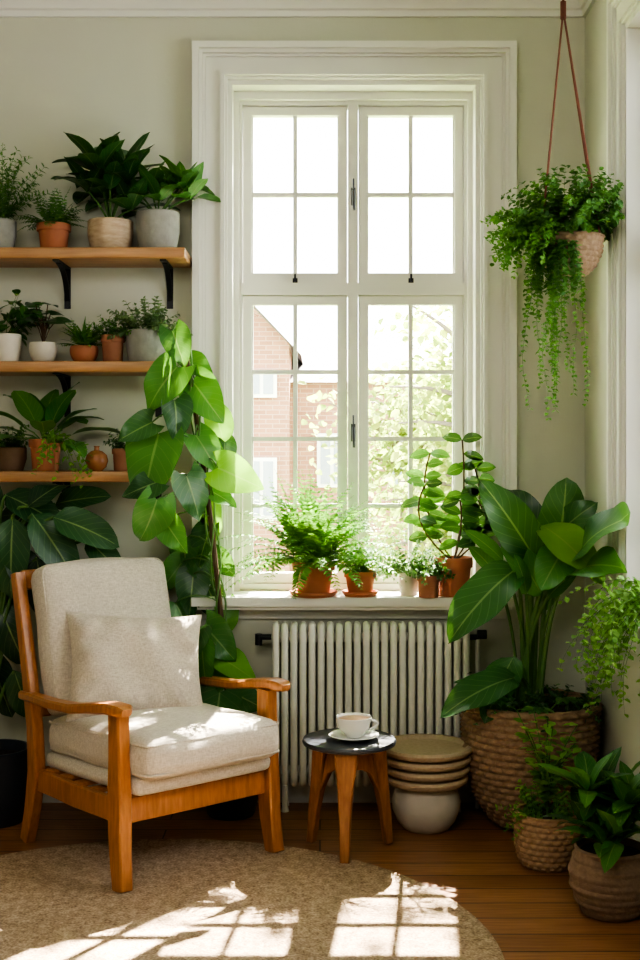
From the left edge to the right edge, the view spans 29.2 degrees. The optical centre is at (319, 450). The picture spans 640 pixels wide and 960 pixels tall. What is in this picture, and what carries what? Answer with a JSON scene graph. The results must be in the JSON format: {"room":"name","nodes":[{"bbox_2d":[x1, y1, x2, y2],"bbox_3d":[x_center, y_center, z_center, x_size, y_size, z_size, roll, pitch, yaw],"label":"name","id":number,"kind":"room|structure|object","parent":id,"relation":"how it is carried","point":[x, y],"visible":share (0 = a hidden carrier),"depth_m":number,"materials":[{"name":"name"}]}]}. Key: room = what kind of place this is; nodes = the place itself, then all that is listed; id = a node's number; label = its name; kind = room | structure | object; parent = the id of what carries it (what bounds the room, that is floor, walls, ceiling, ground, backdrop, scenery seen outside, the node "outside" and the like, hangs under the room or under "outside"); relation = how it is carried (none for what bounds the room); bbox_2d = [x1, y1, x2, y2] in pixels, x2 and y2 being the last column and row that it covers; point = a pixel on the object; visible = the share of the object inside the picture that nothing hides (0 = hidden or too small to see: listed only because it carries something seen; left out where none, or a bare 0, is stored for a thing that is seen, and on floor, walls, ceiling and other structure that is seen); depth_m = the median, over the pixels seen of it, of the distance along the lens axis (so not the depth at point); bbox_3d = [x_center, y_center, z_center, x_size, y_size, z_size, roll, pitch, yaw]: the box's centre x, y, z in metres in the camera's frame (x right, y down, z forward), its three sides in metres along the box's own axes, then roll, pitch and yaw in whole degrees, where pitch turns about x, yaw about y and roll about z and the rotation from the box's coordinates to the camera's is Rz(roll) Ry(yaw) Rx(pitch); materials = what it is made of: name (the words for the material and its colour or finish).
{"room":"living room","nodes":[
{"label":"living room","id":0,"kind":"room"},
{"bbox_2d":[0,17,584,765],"bbox_3d":[-0.583,-0.230,4.950,3.835,3.200,0.300,0,0,0],"label":"wall","id":1,"kind":"structure","parent":0,"point":[92,79],"depth_m":4.80,"materials":[{"name":"paint"}]},
{"bbox_2d":[0,361,161,416],"bbox_3d":[-1.265,-0.230,4.675,1.370,0.200,0.250,0,0,0],"label":"wall shelf","id":2,"kind":"object","parent":1,"relation":"attached to","point":[63,370],"visible":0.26,"depth_m":4.55,"materials":[{"name":"brown wood"}]},
{"bbox_2d":[0,289,52,360],"bbox_3d":[-1.166,-0.475,4.660,0.332,0.290,0.248,0,0,-23],"label":"basil","id":3,"kind":"object","parent":2,"relation":"on","point":[10,342],"visible":0.88,"depth_m":4.64,"materials":[{"name":"green plant"}]},
{"bbox_2d":[18,302,72,360],"bbox_3d":[-1.038,-0.450,4.663,0.193,0.239,0.205,0,0,0],"label":"potted pilea","id":4,"kind":"object","parent":2,"relation":"on","point":[38,351],"visible":0.91,"depth_m":4.64,"materials":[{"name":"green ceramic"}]},
{"bbox_2d":[59,316,106,360],"bbox_3d":[-0.893,-0.420,4.650,0.264,0.180,0.230,0,0,0],"label":"aloe","id":5,"kind":"object","parent":2,"relation":"on","point":[84,350],"visible":0.95,"depth_m":4.63,"materials":[{"name":"plant"}]},
{"bbox_2d":[86,315,138,360],"bbox_3d":[-0.780,-0.420,4.645,0.191,0.180,0.141,0,0,25],"label":"potted thyme","id":6,"kind":"object","parent":2,"relation":"on","point":[112,350],"visible":0.94,"depth_m":4.62,"materials":[{"name":"ceramic"}]},
{"bbox_2d":[107,296,192,360],"bbox_3d":[-0.646,-0.457,4.632,0.335,0.255,0.247,0,0,0],"label":"potted oregano","id":7,"kind":"object","parent":2,"relation":"on","point":[143,344],"visible":0.84,"depth_m":4.61,"materials":[{"name":"concrete"}]},
{"bbox_2d":[0,470,170,498],"bbox_3d":[-1.265,0.178,4.675,1.370,0.200,0.250,0,0,0],"label":"wall shelf","id":8,"kind":"object","parent":1,"relation":"attached to","point":[66,477],"visible":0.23,"depth_m":4.55,"materials":[{"name":"brown wood"}]},
{"bbox_2d":[0,424,33,470],"bbox_3d":[-1.167,-0.011,4.680,0.193,0.178,0.186,0,0,-13],"label":"sage","id":9,"kind":"object","parent":8,"relation":"on","point":[13,456],"visible":0.9,"depth_m":4.62,"materials":[{"name":"brown ceramic"}]},
{"bbox_2d":[0,382,119,487],"bbox_3d":[-1.038,-0.060,4.549,0.562,0.400,0.432,0,0,0],"label":"potted plant","id":10,"kind":"object","parent":8,"relation":"on","point":[43,415],"visible":0.99,"depth_m":4.56,"materials":[{"name":"plant"}]},
{"bbox_2d":[85,446,107,470],"bbox_3d":[-0.840,0.031,4.625,0.086,0.094,0.086,0,0,0],"label":"bud vase","id":11,"kind":"object","parent":8,"relation":"on","point":[98,462],"visible":0.96,"depth_m":4.60,"materials":[{"name":"orange ceramic"}]},
{"bbox_2d":[103,428,126,470],"bbox_3d":[-0.744,-0.009,4.675,0.155,0.175,0.178,0,0,0],"label":"potted mint","id":12,"kind":"object","parent":8,"relation":"on","point":[119,455],"visible":0.44,"depth_m":4.63,"materials":[{"name":"ceramic"}]},
{"bbox_2d":[0,247,191,308],"bbox_3d":[-1.225,-0.652,4.675,1.450,0.200,0.250,0,0,0],"label":"wall shelf","id":13,"kind":"object","parent":1,"relation":"attached to","point":[63,258],"visible":1,"depth_m":4.59,"materials":[{"name":"brown wood"}]},
{"bbox_2d":[0,143,57,246],"bbox_3d":[-1.178,-0.955,4.605,0.344,0.405,0.324,0,0,0],"label":"rosemary","id":14,"kind":"object","parent":13,"relation":"on","point":[8,227],"visible":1,"depth_m":4.64,"materials":[{"name":"plant"}]},
{"bbox_2d":[14,190,87,246],"bbox_3d":[-1.020,-0.874,4.631,0.256,0.244,0.264,0,0,-29],"label":"fern","id":15,"kind":"object","parent":13,"relation":"on","point":[54,231],"visible":0.98,"depth_m":4.62,"materials":[{"name":"green plant"}]},
{"bbox_2d":[51,132,179,246],"bbox_3d":[-0.786,-0.985,4.591,0.493,0.467,0.348,0,0,0],"label":"potted plant","id":16,"kind":"object","parent":13,"relation":"on","point":[109,231],"visible":0.93,"depth_m":4.60,"materials":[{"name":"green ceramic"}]},
{"bbox_2d":[103,154,220,246],"bbox_3d":[-0.626,-0.945,4.621,0.488,0.386,0.289,0,0,0],"label":"potted plant","id":17,"kind":"object","parent":13,"relation":"on","point":[156,227],"visible":0.79,"depth_m":4.60,"materials":[{"name":"concrete"}]},
{"bbox_2d":[42,776,474,802],"bbox_3d":[-0.632,1.302,4.789,3.335,0.135,0.022,0,0,0],"label":"baseboard","id":18,"kind":"structure","parent":1,"relation":"attached to","point":[298,794],"depth_m":4.78,"materials":[{"name":"paint"}]},
{"bbox_2d":[0,0,583,16],"bbox_3d":[-0.632,-1.760,4.745,3.335,0.140,0.110,0,0,0],"label":"trim","id":19,"kind":"structure","parent":1,"relation":"attached to","point":[8,8],"depth_m":4.78,"materials":[{"name":"paint"}]},
{"bbox_2d":[191,41,517,618],"bbox_3d":[0.133,-0.462,4.890,1.251,2.233,0.420,0,0,0],"label":"window","id":20,"kind":"structure","parent":1,"relation":"in","point":[473,84],"depth_m":4.80,"materials":[{"name":"paint"}]},
{"bbox_2d":[217,466,406,598],"bbox_3d":[-0.038,0.311,4.655,0.736,0.502,0.534,0,0,5],"label":"fern","id":21,"kind":"object","parent":20,"relation":"on","point":[312,536],"visible":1,"depth_m":4.66,"materials":[{"name":"green plant"}]},
{"bbox_2d":[331,526,406,597],"bbox_3d":[0.181,0.419,4.764,0.352,0.285,0.354,0,0,-40],"label":"fern","id":22,"kind":"object","parent":20,"relation":"on","point":[366,574],"visible":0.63,"depth_m":4.70,"materials":[{"name":"green plant"}]},
{"bbox_2d":[373,530,451,595],"bbox_3d":[0.342,0.436,4.741,0.321,0.252,0.307,0,0,0],"label":"potted plant","id":23,"kind":"object","parent":20,"relation":"on","point":[408,586],"visible":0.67,"depth_m":4.74,"materials":[{"name":"plant"}]},
{"bbox_2d":[403,551,455,597],"bbox_3d":[0.418,0.473,4.687,0.197,0.177,0.176,0,0,0],"label":"potted marjoram","id":24,"kind":"object","parent":20,"relation":"on","point":[431,590],"visible":0.95,"depth_m":4.67,"materials":[{"name":"plant"}]},
{"bbox_2d":[401,432,495,597],"bbox_3d":[0.510,0.246,4.744,0.404,0.631,0.152,0,0,0],"label":"jade plant","id":25,"kind":"object","parent":20,"relation":"on","point":[461,565],"visible":0.8,"depth_m":4.71,"materials":[{"name":"green plant"}]},
{"bbox_2d":[0,803,639,959],"bbox_3d":[-0.583,1.445,1.650,3.835,0.150,6.900,0,0,0],"label":"floor","id":26,"kind":"structure","parent":0,"point":[530,914],"depth_m":4.14,"materials":[{"name":"brown wood"}]},
{"bbox_2d":[0,485,120,828],"bbox_3d":[-1.139,0.749,4.550,0.824,1.242,0.280,0,0,0],"label":"rubber plant","id":27,"kind":"object","parent":26,"relation":"on","point":[29,515],"visible":0.77,"depth_m":4.51,"materials":[{"name":"green plant"}]},
{"bbox_2d":[117,319,264,820],"bbox_3d":[-0.468,0.446,4.575,0.528,1.849,0.358,0,0,0],"label":"philodendron","id":28,"kind":"object","parent":26,"relation":"on","point":[152,457],"visible":0.83,"depth_m":4.53,"materials":[{"name":"plant"}]},
{"bbox_2d":[0,839,504,959],"bbox_3d":[-0.510,1.366,3.310,2.012,0.008,2.012,0,0,0],"label":"round jute rug","id":29,"kind":"object","parent":26,"relation":"on","point":[189,899],"visible":0.96,"depth_m":3.63,"materials":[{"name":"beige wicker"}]},
{"bbox_2d":[11,557,290,892],"bbox_3d":[-0.590,0.881,4.241,0.702,0.976,0.855,0,0,-40],"label":"armchair","id":30,"kind":"object","parent":29,"relation":"on","point":[121,681],"visible":1,"depth_m":4.18,"materials":[{"name":"beige fabric"}]},
{"bbox_2d":[302,728,395,863],"bbox_3d":[0.100,1.174,4.209,0.322,0.378,0.324,0,0,0],"label":"side table","id":31,"kind":"object","parent":29,"relation":"on","point":[329,754],"visible":0.89,"depth_m":4.21,"materials":[{"name":"wood"}]},
{"bbox_2d":[329,729,378,741],"bbox_3d":[0.115,0.975,4.190,0.172,0.018,0.172,0,0,0],"label":"saucer","id":32,"kind":"object","parent":31,"relation":"on","point":[337,734],"visible":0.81,"depth_m":4.18,"materials":[{"name":"ceramic"}]},
{"bbox_2d":[336,713,378,737],"bbox_3d":[0.116,0.941,4.190,0.125,0.068,0.125,0,0,-41],"label":"coffee cup","id":33,"kind":"object","parent":32,"relation":"on","point":[353,725],"visible":1,"depth_m":4.16,"materials":[{"name":"ceramic"}]},
{"bbox_2d":[255,621,486,811],"bbox_3d":[0.194,1.013,4.722,0.886,0.713,0.146,0,0,0],"label":"radiator","id":34,"kind":"object","parent":26,"relation":"on","point":[445,663],"visible":0.6,"depth_m":4.66,"materials":[{"name":"metal"}]},
{"bbox_2d":[392,788,460,833],"bbox_3d":[0.385,1.290,4.460,0.250,0.160,0.250,0,0,0],"label":"ceramic bowl","id":35,"kind":"object","parent":26,"relation":"on","point":[417,812],"visible":0.66,"depth_m":4.36,"materials":[{"name":"beige ceramic"}]},
{"bbox_2d":[387,734,471,791],"bbox_3d":[0.385,1.137,4.460,0.341,0.143,0.341,0,0,0],"label":"tray stack","id":36,"kind":"object","parent":35,"relation":"on","point":[416,762],"visible":0.92,"depth_m":4.35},
{"bbox_2d":[440,478,630,829],"bbox_3d":[0.720,0.735,4.370,0.614,1.270,0.824,0,0,0],"label":"potted plant","id":37,"kind":"object","parent":26,"relation":"on","point":[544,548],"visible":0.77,"depth_m":4.35,"materials":[{"name":"plant"}]},
{"bbox_2d":[495,706,582,872],"bbox_3d":[0.762,1.109,4.075,0.290,0.521,0.314,0,0,26],"label":"potted plant","id":38,"kind":"object","parent":26,"relation":"on","point":[539,847],"visible":0.86,"depth_m":4.01,"materials":[{"name":"plant"}]},
{"bbox_2d":[534,746,639,922],"bbox_3d":[0.819,1.131,3.638,0.363,0.478,0.435,0,0,0],"label":"potted plant","id":39,"kind":"object","parent":26,"relation":"on","point":[603,867],"visible":1,"depth_m":3.57,"materials":[{"name":"green plant"}]},
{"bbox_2d":[585,0,639,825],"bbox_3d":[1.185,-0.230,1.600,0.300,3.200,6.400,0,0,0],"label":"wall","id":40,"kind":"structure","parent":0,"point":[617,730],"depth_m":4.55,"materials":[{"name":"paint"}]},
{"bbox_2d":[578,0,594,16],"bbox_3d":[0.980,-1.760,1.600,0.110,0.140,6.400,0,0,0],"label":"trim","id":41,"kind":"structure","parent":40,"relation":"attached to","point":[585,5],"depth_m":4.72,"materials":[{"name":"paint"}]},
{"bbox_2d":[596,796,639,841],"bbox_3d":[1.024,1.302,1.589,0.022,0.135,6.378,0,0,0],"label":"baseboard","id":42,"kind":"structure","parent":40,"relation":"attached to","point":[636,837],"depth_m":3.97,"materials":[{"name":"paint"}]},
{"bbox_2d":[607,0,639,655],"bbox_3d":[1.169,-0.462,3.560,0.332,2.233,1.490,0,0,0],"label":"window","id":43,"kind":"structure","parent":40,"relation":"in","point":[623,16],"depth_m":4.17,"materials":[{"name":"paint"}]},
{"bbox_2d":[557,575,639,717],"bbox_3d":[0.901,0.614,3.873,0.427,0.430,0.426,0,0,-35],"label":"fern","id":44,"kind":"object","parent":43,"relation":"on","point":[618,609],"visible":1,"depth_m":3.80,"materials":[{"name":"green plant"}]},
{"bbox_3d":[-0.582,-1.905,1.650,3.835,0.150,6.900,0,0,0],"label":"ceiling","id":45,"kind":"structure","parent":0,"visible":0},
{"bbox_2d":[480,0,624,420],"bbox_3d":[0.780,-0.963,4.215,0.466,1.734,0.600,0,0,0],"label":"hanging plant","id":46,"kind":"object","parent":45,"relation":"hanging from","point":[560,246],"visible":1,"depth_m":4.12,"materials":[{"name":"plant"}]},
{"label":"outside","id":47,"kind":"structure","parent":0,"visible":0},
{"bbox_3d":[0.000,5.470,48.000,120.000,0.200,84.000,0,0,0],"label":"ground","id":48,"kind":"structure","parent":47,"visible":0},
{"bbox_2d":[253,306,451,571],"bbox_3d":[0.250,0.495,23.850,11.900,9.750,8.300,0,0,0],"label":"brick house","id":49,"kind":"structure","parent":48,"relation":"on","point":[272,393],"depth_m":20.15,"materials":[{"name":"brick"}]},
{"bbox_2d":[280,354,451,571],"bbox_3d":[1.168,1.913,16.686,3.474,6.922,3.768,0,0,-30],"label":"tree","id":50,"kind":"object","parent":48,"relation":"on","point":[378,428],"visible":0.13,"depth_m":16.08,"materials":[{"name":"green plant"}]},
{"bbox_2d":[369,306,451,569],"bbox_3d":[1.886,1.816,12.685,3.538,7.111,3.740,0,0,26],"label":"tree","id":51,"kind":"object","parent":48,"relation":"on","point":[430,419],"visible":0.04,"depth_m":12.28,"materials":[{"name":"green plant"}]}
]}

